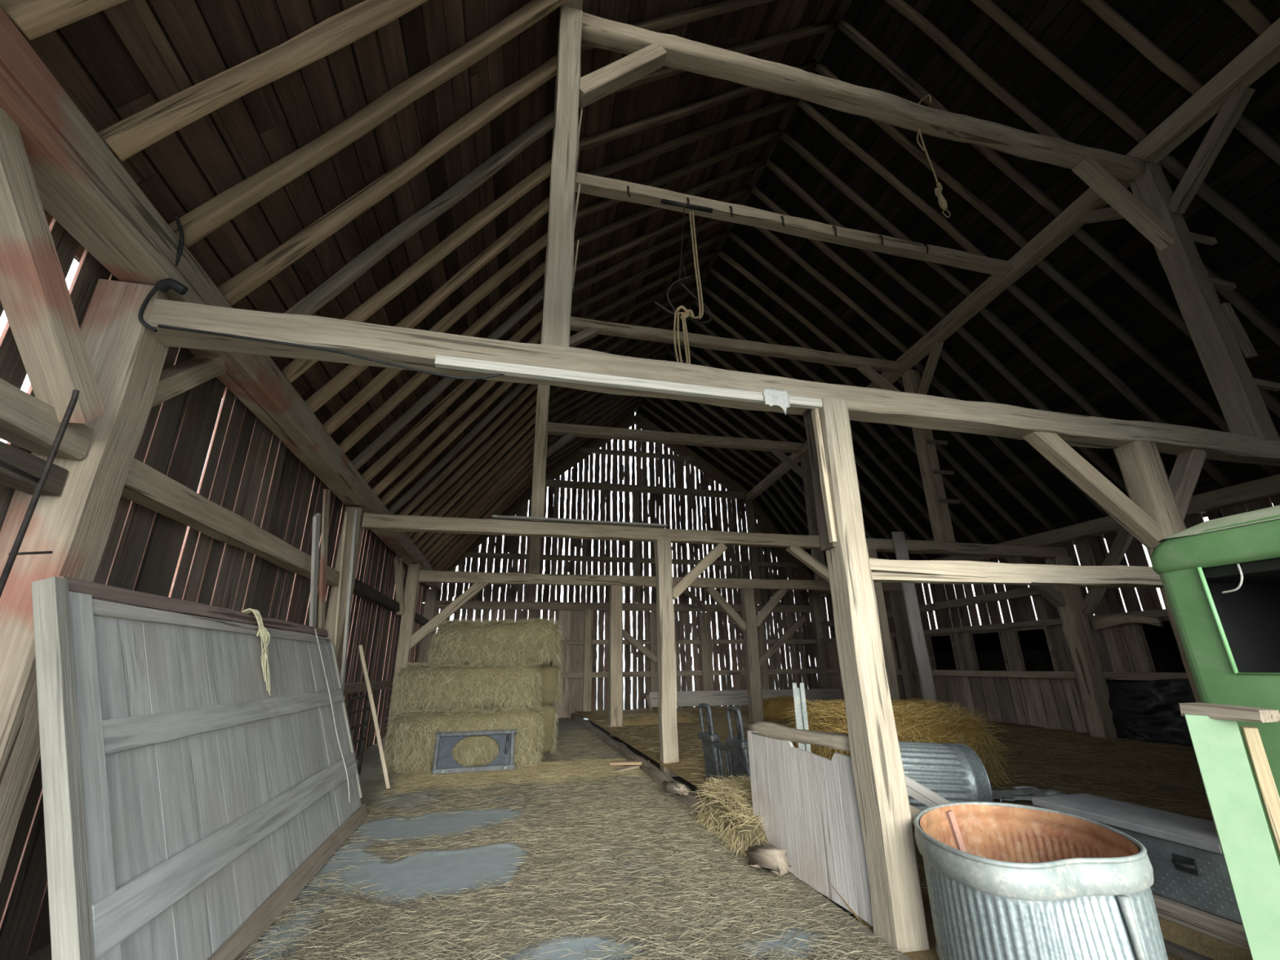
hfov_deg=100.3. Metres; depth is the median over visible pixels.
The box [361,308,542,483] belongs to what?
rafter
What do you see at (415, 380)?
rafter
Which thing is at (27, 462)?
wall rail
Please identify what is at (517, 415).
rafter
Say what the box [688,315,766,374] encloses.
rafter
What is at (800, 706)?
post
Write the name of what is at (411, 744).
hay bale
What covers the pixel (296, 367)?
rafter
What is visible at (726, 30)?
ceiling
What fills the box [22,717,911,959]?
floor
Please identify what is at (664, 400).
rafter
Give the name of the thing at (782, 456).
brace
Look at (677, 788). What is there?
chunk
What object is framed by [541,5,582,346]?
post
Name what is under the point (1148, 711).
tarp
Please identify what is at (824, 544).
plank
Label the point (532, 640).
hay bale
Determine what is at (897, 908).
post
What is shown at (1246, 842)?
panel
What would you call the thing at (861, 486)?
rafter
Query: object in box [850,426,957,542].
rafter
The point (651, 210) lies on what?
rafter
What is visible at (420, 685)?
hay bale
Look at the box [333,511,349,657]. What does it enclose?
leaning board
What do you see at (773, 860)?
chunk
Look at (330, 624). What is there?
post
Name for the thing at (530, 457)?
rafter
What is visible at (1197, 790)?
litter
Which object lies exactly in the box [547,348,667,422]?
rafter
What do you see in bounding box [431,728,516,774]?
frame
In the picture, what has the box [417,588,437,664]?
post
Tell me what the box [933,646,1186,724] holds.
ground
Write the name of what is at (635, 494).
post
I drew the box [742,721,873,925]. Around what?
wooden partition
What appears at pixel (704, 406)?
rafter
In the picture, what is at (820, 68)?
rafter
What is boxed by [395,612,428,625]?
wall rail
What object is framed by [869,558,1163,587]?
rail
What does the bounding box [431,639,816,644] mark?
wall rail
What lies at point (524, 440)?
rafter
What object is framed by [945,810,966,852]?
stick
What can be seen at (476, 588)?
brace
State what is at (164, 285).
cable loop
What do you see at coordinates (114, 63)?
ceiling
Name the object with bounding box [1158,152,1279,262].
rafter
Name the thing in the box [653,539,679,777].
post
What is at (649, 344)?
rafter
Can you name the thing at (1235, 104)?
brace
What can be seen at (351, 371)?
rafter
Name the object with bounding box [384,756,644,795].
straw
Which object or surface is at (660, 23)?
rafter
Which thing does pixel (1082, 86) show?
rafter
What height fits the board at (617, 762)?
0.100 m
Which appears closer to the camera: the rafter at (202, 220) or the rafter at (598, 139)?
the rafter at (202, 220)
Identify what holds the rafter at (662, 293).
on the rafter at (455, 450)
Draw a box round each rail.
[0,440,67,495]
[120,457,339,586]
[343,680,391,694]
[352,577,399,612]
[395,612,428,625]
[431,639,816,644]
[435,600,813,613]
[463,551,796,568]
[545,479,744,498]
[560,668,820,678]
[578,447,693,460]
[820,585,1052,627]
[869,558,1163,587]
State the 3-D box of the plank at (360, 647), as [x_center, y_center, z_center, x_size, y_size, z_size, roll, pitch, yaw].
[-3.583,3.151,7.185,0.764,1.796,0.132,-2,-19,4]
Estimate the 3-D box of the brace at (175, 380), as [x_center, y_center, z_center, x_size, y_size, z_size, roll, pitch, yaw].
[-3.077,-0.667,3.546,0.143,0.738,0.751,3,-19,-11]
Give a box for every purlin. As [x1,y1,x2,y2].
[546,0,582,247]
[745,17,1279,500]
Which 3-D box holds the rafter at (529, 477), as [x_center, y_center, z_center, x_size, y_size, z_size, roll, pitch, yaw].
[-4.437,1.105,15.857,2.830,3.447,0.120,4,-20,-14]
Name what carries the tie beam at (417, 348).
on the post at (897, 908)
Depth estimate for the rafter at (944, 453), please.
11.57 m
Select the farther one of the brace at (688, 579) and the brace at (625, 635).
the brace at (625, 635)
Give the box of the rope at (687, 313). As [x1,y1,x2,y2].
[673,210,703,364]
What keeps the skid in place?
on the floor at (1204, 944)
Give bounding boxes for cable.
[137,214,184,332]
[157,324,504,379]
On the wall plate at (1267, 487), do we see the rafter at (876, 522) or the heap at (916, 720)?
the rafter at (876, 522)
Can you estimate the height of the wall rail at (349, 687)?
0.158 m
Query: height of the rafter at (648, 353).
2.898 m
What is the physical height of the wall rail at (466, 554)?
0.168 m
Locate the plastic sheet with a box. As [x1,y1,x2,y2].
[991,786,1067,801]
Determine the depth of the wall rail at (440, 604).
16.97 m
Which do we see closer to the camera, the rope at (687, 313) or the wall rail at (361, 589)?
the rope at (687, 313)
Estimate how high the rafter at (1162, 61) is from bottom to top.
2.899 m
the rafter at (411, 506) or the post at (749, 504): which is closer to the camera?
the rafter at (411, 506)
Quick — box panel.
[1177,702,1279,959]
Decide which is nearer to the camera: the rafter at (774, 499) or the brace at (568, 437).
the brace at (568, 437)
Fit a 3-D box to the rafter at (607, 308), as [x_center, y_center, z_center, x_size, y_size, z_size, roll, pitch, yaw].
[-0.015,-3.912,11.133,3.695,2.906,0.127,4,-20,-13]
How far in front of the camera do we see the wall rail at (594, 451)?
19.08 m
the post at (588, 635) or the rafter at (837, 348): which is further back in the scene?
the post at (588, 635)
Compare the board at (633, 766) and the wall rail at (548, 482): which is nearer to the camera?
the board at (633, 766)
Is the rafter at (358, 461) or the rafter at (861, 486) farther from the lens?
the rafter at (861, 486)
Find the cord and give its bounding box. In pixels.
[314,628,350,803]
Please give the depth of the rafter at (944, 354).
10.12 m
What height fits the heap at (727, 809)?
0.425 m
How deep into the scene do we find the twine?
4.12 m
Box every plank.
[358,644,390,789]
[803,408,835,551]
[810,408,836,542]
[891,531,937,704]
[904,774,951,807]
[909,804,920,825]
[1163,938,1213,959]
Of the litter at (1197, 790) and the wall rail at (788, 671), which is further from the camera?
the wall rail at (788, 671)
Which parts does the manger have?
leg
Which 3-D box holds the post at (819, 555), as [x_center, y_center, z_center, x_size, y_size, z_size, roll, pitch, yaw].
[4.805,0.995,14.834,0.274,3.580,0.226,4,-20,-13]
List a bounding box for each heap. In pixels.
[604,711,697,732]
[686,772,770,859]
[779,697,1017,790]
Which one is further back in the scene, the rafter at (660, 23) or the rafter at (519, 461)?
the rafter at (519, 461)
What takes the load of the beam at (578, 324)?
on the post at (540, 454)
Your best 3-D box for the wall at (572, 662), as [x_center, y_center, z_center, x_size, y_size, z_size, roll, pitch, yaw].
[-2.925,5.526,16.258,2.426,3.200,0.031,4,-20,-13]
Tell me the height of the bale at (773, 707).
0.595 m
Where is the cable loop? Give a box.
[155,278,188,295]
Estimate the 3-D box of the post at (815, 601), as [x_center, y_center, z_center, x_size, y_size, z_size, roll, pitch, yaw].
[6.218,5.879,18.381,0.312,3.700,0.206,4,-20,-13]
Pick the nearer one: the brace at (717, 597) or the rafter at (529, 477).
the brace at (717, 597)
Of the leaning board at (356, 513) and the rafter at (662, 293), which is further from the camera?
the rafter at (662, 293)
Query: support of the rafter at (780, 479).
on the wall plate at (1267, 487)
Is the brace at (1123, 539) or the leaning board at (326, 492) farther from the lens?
the brace at (1123, 539)
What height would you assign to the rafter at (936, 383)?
3.415 m
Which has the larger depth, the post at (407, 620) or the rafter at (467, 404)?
the post at (407, 620)
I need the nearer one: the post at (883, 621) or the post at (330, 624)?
the post at (330, 624)
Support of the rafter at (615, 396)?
on the rafter at (530, 457)
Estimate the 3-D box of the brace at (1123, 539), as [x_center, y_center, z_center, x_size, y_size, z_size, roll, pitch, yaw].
[8.490,1.655,9.709,0.175,1.505,1.221,6,-20,-19]
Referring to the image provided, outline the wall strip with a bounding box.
[435,355,822,409]
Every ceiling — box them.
[23,0,559,587]
[546,0,842,470]
[635,0,1279,491]
[755,61,1279,597]
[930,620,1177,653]
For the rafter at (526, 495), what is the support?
attached to the wall at (777, 660)
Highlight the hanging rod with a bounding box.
[0,389,79,597]
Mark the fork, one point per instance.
(666, 202)
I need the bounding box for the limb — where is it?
[1091,614,1163,630]
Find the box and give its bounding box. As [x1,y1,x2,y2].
[1031,793,1242,924]
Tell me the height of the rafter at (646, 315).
2.902 m
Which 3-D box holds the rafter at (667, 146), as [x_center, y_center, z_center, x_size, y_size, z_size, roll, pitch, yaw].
[0.754,-5.033,7.896,3.817,2.905,0.128,4,-20,-13]
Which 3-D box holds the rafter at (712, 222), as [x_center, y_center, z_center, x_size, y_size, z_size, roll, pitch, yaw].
[0.248,-4.291,10.033,3.741,2.895,0.140,4,-20,-13]
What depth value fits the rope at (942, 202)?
5.50 m
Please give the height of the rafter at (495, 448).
3.443 m
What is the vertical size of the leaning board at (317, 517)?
1.889 m
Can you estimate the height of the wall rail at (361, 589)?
0.177 m
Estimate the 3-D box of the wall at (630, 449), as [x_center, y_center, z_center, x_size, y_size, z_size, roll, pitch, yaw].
[-0.003,2.631,18.131,12.171,9.202,0.027,4,-20,-13]
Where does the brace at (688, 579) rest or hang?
attached to the post at (666, 640)
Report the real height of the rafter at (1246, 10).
2.894 m
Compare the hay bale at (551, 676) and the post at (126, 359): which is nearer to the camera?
the post at (126, 359)
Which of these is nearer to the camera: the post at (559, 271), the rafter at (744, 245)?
the post at (559, 271)
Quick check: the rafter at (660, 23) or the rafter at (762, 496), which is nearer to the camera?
the rafter at (660, 23)
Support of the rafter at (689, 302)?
on the rafter at (517, 415)
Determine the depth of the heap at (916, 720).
5.85 m
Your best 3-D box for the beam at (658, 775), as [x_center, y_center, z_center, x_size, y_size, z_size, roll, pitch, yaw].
[-0.447,4.934,9.909,0.176,0.169,12.850,4,-20,-13]
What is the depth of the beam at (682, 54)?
5.46 m
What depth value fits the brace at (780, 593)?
13.62 m
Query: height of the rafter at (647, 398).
2.908 m
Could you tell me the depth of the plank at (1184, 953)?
2.66 m
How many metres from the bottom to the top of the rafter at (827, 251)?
2.901 m
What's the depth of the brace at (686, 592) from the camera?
17.73 m
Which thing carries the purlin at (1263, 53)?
on the beam at (578, 324)
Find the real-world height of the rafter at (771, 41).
2.904 m
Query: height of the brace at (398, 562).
1.099 m
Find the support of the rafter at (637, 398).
on the rafter at (529, 477)
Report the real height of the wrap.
0.207 m
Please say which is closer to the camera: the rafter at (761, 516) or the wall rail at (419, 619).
the wall rail at (419, 619)
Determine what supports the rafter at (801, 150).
on the purlin at (1263, 53)
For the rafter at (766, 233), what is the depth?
10.83 m
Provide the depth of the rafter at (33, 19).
2.19 m
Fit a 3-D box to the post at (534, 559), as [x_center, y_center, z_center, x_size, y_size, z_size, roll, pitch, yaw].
[-2.521,0.502,13.122,0.274,3.590,0.226,4,-20,-13]
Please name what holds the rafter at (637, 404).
on the purlin at (576, 4)
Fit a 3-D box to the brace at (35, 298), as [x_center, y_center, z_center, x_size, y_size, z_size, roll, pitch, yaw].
[-2.743,-0.906,2.400,0.177,1.056,1.042,3,-19,-11]
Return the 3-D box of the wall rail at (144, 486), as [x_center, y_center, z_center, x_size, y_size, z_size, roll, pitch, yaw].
[-3.577,0.624,5.095,0.205,0.196,4.520,4,-19,-13]
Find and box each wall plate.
[0,7,442,589]
[811,474,1279,595]
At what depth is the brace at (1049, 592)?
10.10 m
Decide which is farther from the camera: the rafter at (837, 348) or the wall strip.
the rafter at (837, 348)
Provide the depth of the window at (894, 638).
14.98 m
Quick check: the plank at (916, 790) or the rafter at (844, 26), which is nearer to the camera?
the plank at (916, 790)
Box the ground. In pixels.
[583,673,1075,920]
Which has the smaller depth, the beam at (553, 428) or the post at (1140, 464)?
the post at (1140, 464)
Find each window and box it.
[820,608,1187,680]
[893,637,917,670]
[925,632,960,670]
[967,629,1009,671]
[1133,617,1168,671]
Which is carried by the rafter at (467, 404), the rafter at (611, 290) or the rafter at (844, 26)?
the rafter at (611, 290)
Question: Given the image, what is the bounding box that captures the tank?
[898,741,992,810]
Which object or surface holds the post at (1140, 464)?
on the floor at (1204, 944)
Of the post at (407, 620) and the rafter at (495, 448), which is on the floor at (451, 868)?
the post at (407, 620)
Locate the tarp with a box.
[1105,678,1195,746]
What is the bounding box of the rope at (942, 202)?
[916,94,950,217]
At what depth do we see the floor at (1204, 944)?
6.79 m
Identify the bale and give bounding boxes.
[377,704,545,775]
[387,661,543,714]
[425,617,564,667]
[534,663,563,705]
[537,702,559,754]
[761,694,795,721]
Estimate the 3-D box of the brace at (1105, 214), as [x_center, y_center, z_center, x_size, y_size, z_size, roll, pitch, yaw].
[6.052,-3.399,6.810,0.138,0.587,0.707,3,-19,-9]
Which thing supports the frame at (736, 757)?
on the floor at (1204, 944)
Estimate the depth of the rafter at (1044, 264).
7.90 m
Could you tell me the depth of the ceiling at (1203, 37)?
8.07 m
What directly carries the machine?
on the floor at (1204, 944)
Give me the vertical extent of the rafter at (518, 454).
3.444 m
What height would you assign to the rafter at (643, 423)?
3.215 m
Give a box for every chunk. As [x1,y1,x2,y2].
[662,780,689,795]
[744,844,791,875]
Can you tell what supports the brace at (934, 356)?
attached to the post at (937, 502)
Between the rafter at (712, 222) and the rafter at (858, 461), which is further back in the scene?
the rafter at (858, 461)
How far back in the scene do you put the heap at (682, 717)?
12.38 m
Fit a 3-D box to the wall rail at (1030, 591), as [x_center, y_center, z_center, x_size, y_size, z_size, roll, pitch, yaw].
[7.281,3.532,14.425,0.134,0.177,8.701,4,-20,-13]
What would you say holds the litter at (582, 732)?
on the floor at (451, 868)
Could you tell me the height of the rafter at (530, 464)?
3.442 m
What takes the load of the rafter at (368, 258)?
on the wall plate at (80, 182)
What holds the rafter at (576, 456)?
attached to the wall at (777, 660)
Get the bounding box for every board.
[309,512,320,626]
[317,488,330,629]
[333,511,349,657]
[340,509,358,692]
[492,514,667,528]
[609,760,643,764]
[610,764,639,773]
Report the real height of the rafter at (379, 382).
3.437 m
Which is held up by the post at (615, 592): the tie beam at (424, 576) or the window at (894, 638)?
the tie beam at (424, 576)
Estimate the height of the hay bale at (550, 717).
0.897 m
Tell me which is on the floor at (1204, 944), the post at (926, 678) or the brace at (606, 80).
the post at (926, 678)
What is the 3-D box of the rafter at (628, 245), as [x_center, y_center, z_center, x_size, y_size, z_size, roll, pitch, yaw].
[0.363,-4.463,9.534,3.756,2.906,0.125,4,-20,-13]
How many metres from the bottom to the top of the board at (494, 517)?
0.036 m
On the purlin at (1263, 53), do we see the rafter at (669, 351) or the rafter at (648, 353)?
the rafter at (669, 351)
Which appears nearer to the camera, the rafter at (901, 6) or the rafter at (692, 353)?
the rafter at (901, 6)
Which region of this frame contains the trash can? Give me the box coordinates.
[913,801,1168,959]
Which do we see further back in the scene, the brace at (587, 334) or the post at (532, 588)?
the post at (532, 588)
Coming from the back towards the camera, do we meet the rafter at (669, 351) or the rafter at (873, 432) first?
the rafter at (669, 351)
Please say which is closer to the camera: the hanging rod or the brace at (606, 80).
the hanging rod
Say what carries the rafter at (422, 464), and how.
on the wall plate at (80, 182)
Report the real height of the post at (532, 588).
3.770 m
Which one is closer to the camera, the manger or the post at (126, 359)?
the post at (126, 359)
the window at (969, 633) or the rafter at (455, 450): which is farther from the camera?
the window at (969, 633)
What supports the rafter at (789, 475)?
on the wall plate at (1267, 487)
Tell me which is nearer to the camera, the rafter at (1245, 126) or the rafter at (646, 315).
the rafter at (1245, 126)
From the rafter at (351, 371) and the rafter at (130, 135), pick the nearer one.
the rafter at (130, 135)
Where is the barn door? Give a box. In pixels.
[31,575,367,959]
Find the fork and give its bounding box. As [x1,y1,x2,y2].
[653,198,712,324]
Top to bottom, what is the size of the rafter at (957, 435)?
3.415 m
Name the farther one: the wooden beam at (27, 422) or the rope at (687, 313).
the rope at (687, 313)
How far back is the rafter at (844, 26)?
7.60 m
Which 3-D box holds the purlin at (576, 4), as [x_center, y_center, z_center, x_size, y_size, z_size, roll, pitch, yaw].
[-1.658,-2.712,9.639,0.215,0.229,18.162,3,-19,-11]
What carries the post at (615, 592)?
on the floor at (1204, 944)
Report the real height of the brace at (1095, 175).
1.107 m
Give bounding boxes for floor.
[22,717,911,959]
[575,703,1252,959]
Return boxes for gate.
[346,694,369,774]
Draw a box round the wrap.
[763,388,790,414]
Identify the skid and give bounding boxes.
[1151,892,1249,951]
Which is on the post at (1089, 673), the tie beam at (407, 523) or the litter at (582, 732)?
the tie beam at (407, 523)
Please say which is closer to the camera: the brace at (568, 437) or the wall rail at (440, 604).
the brace at (568, 437)
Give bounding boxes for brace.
[0,107,106,423]
[151,355,226,407]
[394,555,404,614]
[409,582,488,648]
[546,433,576,457]
[568,328,598,346]
[578,42,666,108]
[608,623,657,662]
[672,542,727,599]
[683,588,712,613]
[705,587,746,631]
[755,588,787,626]
[759,614,806,667]
[771,449,805,479]
[786,546,829,582]
[857,364,900,391]
[916,341,943,395]
[1004,557,1057,610]
[1008,555,1066,606]
[1022,431,1164,548]
[1071,156,1174,250]
[1080,206,1124,223]
[1080,525,1133,616]
[1168,87,1255,213]
[1168,448,1206,519]
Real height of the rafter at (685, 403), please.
2.908 m
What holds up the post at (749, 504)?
on the wall rail at (440, 604)
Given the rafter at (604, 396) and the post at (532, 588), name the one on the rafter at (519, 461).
the rafter at (604, 396)
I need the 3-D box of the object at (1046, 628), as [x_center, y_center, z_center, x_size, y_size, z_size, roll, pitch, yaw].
[7.924,3.818,11.986,0.178,1.134,13.700,4,-20,-13]
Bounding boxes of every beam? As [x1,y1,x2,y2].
[0,377,93,459]
[146,298,1279,466]
[361,512,1068,559]
[417,569,902,591]
[547,422,802,453]
[569,315,903,373]
[570,713,789,872]
[575,172,1013,276]
[581,12,1149,181]
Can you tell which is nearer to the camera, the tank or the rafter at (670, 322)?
the tank
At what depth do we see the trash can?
2.45 m
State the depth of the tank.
4.57 m
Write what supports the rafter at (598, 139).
on the rafter at (296, 367)
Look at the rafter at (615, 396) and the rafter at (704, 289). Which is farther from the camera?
the rafter at (615, 396)
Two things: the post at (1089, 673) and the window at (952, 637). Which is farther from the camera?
the window at (952, 637)
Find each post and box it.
[0,278,170,882]
[324,506,365,670]
[384,564,421,746]
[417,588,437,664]
[528,536,541,573]
[528,584,537,601]
[530,321,550,522]
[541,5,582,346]
[582,609,592,718]
[608,585,622,737]
[632,491,639,603]
[648,611,655,708]
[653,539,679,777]
[698,612,714,706]
[740,587,764,721]
[745,498,761,604]
[755,613,769,689]
[792,683,811,752]
[800,454,825,580]
[809,595,830,688]
[818,397,929,952]
[867,548,899,701]
[888,591,921,699]
[901,368,960,542]
[1044,555,1121,738]
[1112,440,1200,702]
[1128,161,1279,440]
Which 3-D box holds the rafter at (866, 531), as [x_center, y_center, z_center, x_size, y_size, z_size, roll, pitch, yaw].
[6.012,0.865,15.490,2.859,3.415,0.140,4,-19,-13]
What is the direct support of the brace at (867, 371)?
attached to the post at (937, 502)
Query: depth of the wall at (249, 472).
4.41 m
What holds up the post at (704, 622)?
on the floor at (1204, 944)
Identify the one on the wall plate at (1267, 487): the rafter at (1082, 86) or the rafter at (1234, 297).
the rafter at (1234, 297)
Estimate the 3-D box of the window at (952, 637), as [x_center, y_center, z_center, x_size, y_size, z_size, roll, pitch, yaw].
[7.610,4.360,13.433,0.060,0.950,0.860,4,-20,-13]
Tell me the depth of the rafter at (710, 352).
14.62 m
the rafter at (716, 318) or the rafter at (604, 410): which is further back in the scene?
the rafter at (604, 410)
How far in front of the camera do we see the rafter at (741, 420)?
16.21 m
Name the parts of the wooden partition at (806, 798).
rail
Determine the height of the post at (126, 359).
3.640 m
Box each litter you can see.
[239,760,906,959]
[547,728,626,763]
[592,714,1213,893]
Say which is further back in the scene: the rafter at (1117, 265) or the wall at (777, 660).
the wall at (777, 660)
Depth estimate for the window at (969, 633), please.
12.41 m
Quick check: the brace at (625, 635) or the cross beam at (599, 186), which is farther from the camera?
the brace at (625, 635)
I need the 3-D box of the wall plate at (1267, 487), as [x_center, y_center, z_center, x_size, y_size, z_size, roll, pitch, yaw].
[8.413,1.176,10.878,0.277,0.267,18.150,4,-20,-13]
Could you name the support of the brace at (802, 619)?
attached to the post at (761, 628)
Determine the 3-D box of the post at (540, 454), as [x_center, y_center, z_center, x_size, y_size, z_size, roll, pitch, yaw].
[-1.607,-1.029,8.768,0.214,3.550,0.206,4,-20,-13]
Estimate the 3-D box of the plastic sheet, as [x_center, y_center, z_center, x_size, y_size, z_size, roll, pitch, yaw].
[3.731,3.076,5.258,0.936,0.044,0.501,4,-20,-13]
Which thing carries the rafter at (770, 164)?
on the purlin at (1263, 53)
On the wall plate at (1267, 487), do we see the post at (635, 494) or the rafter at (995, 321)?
the rafter at (995, 321)
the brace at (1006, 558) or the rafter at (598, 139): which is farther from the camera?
the brace at (1006, 558)
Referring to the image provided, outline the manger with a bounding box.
[645,688,842,711]
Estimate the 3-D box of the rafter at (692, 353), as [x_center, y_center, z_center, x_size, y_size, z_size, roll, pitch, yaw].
[2.837,-2.548,15.185,3.865,2.900,0.122,4,-20,-13]
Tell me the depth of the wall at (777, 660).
18.02 m
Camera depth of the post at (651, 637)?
17.02 m
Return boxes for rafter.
[0,0,127,39]
[96,0,428,161]
[168,0,567,248]
[217,53,557,305]
[280,159,551,382]
[284,110,555,315]
[305,195,549,413]
[322,231,547,435]
[337,261,545,453]
[351,287,543,470]
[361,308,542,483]
[372,330,540,496]
[380,382,513,506]
[387,382,528,515]
[397,383,537,515]
[405,404,536,537]
[410,415,535,543]
[411,392,537,515]
[415,425,535,549]
[418,435,534,554]
[422,444,533,559]
[426,451,533,563]
[429,458,533,567]
[431,466,533,570]
[435,472,532,570]
[440,478,532,571]
[445,484,532,571]
[545,411,638,479]
[546,394,620,442]
[546,395,628,448]
[546,396,643,462]
[546,401,639,468]
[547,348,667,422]
[548,325,679,406]
[548,342,667,416]
[549,317,679,395]
[559,359,661,423]
[568,395,636,441]
[569,248,719,331]
[570,230,728,314]
[572,218,723,293]
[573,158,766,248]
[573,185,752,273]
[576,128,782,220]
[578,59,817,151]
[580,0,780,51]
[582,284,699,350]
[585,97,798,177]
[599,298,693,352]
[604,267,709,322]
[606,18,839,96]
[634,412,749,500]
[639,402,755,487]
[643,396,761,482]
[659,398,768,476]
[662,359,789,457]
[666,348,789,441]
[677,400,775,471]
[679,325,804,427]
[680,345,806,443]
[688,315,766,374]
[693,299,795,378]
[697,402,782,464]
[701,284,826,382]
[709,266,857,386]
[717,250,872,382]
[728,231,888,359]
[742,498,814,592]
[751,186,928,336]
[754,226,908,352]
[759,493,808,553]
[764,159,948,318]
[764,488,827,568]
[772,482,808,529]
[777,476,806,514]
[779,130,973,296]
[785,471,804,496]
[795,98,986,257]
[814,62,1028,248]
[836,18,1063,217]
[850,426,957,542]
[853,453,947,556]
[857,480,930,559]
[858,421,982,543]
[861,502,911,559]
[863,524,893,559]
[883,0,1066,140]
[886,423,1007,542]
[897,376,1057,530]
[914,361,1084,524]
[933,436,1030,537]
[939,347,1110,516]
[955,325,1127,492]
[969,0,1149,142]
[978,306,1169,479]
[1006,283,1235,487]
[1035,257,1279,475]
[1072,226,1279,417]
[1079,0,1204,94]
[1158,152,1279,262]
[1202,262,1279,346]
[1217,111,1279,165]
[1222,0,1273,35]
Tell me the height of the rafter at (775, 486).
3.412 m
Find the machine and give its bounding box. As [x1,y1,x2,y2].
[1150,505,1279,865]
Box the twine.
[240,608,270,695]
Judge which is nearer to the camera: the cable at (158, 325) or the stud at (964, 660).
the cable at (158, 325)
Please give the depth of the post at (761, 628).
17.76 m
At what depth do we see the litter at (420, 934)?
3.60 m
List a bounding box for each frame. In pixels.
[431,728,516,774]
[697,702,751,782]
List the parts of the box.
lid, latch handle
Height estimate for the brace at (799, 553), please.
1.039 m
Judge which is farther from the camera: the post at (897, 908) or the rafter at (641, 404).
the rafter at (641, 404)
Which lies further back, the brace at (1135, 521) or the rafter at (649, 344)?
the rafter at (649, 344)
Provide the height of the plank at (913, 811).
0.407 m
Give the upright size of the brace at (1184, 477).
0.812 m
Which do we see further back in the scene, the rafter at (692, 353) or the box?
the rafter at (692, 353)
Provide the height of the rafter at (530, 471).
3.442 m
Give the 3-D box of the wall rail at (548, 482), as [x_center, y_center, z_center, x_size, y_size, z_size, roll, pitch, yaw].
[0.196,0.331,18.792,7.450,0.247,0.154,4,-20,-13]
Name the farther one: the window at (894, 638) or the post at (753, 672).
the window at (894, 638)
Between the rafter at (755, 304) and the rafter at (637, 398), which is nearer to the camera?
the rafter at (755, 304)
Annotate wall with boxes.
[0,208,424,959]
[415,412,819,710]
[453,441,811,699]
[551,609,584,718]
[819,496,1279,638]
[825,622,1155,733]
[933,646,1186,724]
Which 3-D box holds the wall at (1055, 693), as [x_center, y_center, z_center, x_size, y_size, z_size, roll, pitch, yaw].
[7.758,4.701,12.862,0.051,2.100,11.950,4,-20,-13]
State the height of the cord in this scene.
1.633 m
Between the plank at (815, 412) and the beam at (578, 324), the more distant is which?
the beam at (578, 324)
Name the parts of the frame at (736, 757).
upright plate, upright plate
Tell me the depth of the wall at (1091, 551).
11.20 m
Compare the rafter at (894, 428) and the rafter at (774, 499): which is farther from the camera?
the rafter at (774, 499)
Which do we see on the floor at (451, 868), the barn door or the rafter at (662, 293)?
the barn door
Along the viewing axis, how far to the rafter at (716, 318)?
13.57 m
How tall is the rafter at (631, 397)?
2.896 m
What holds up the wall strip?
attached to the tie beam at (417, 348)
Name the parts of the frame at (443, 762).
plate, lever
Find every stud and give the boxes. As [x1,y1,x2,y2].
[956,632,968,670]
[1000,629,1014,671]
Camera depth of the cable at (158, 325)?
3.25 m
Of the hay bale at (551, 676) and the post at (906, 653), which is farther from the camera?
the post at (906, 653)
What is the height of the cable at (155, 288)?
0.689 m
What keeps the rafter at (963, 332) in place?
on the wall plate at (1267, 487)
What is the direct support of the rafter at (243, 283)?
on the wall plate at (80, 182)
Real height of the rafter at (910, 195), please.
2.896 m
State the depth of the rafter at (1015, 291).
8.41 m
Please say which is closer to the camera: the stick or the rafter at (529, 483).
the stick
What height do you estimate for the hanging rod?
1.746 m
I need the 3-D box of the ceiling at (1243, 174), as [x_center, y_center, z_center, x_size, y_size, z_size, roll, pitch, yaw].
[6.733,-0.609,11.066,4.341,3.830,18.150,4,-20,-13]
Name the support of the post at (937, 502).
on the tie beam at (407, 523)

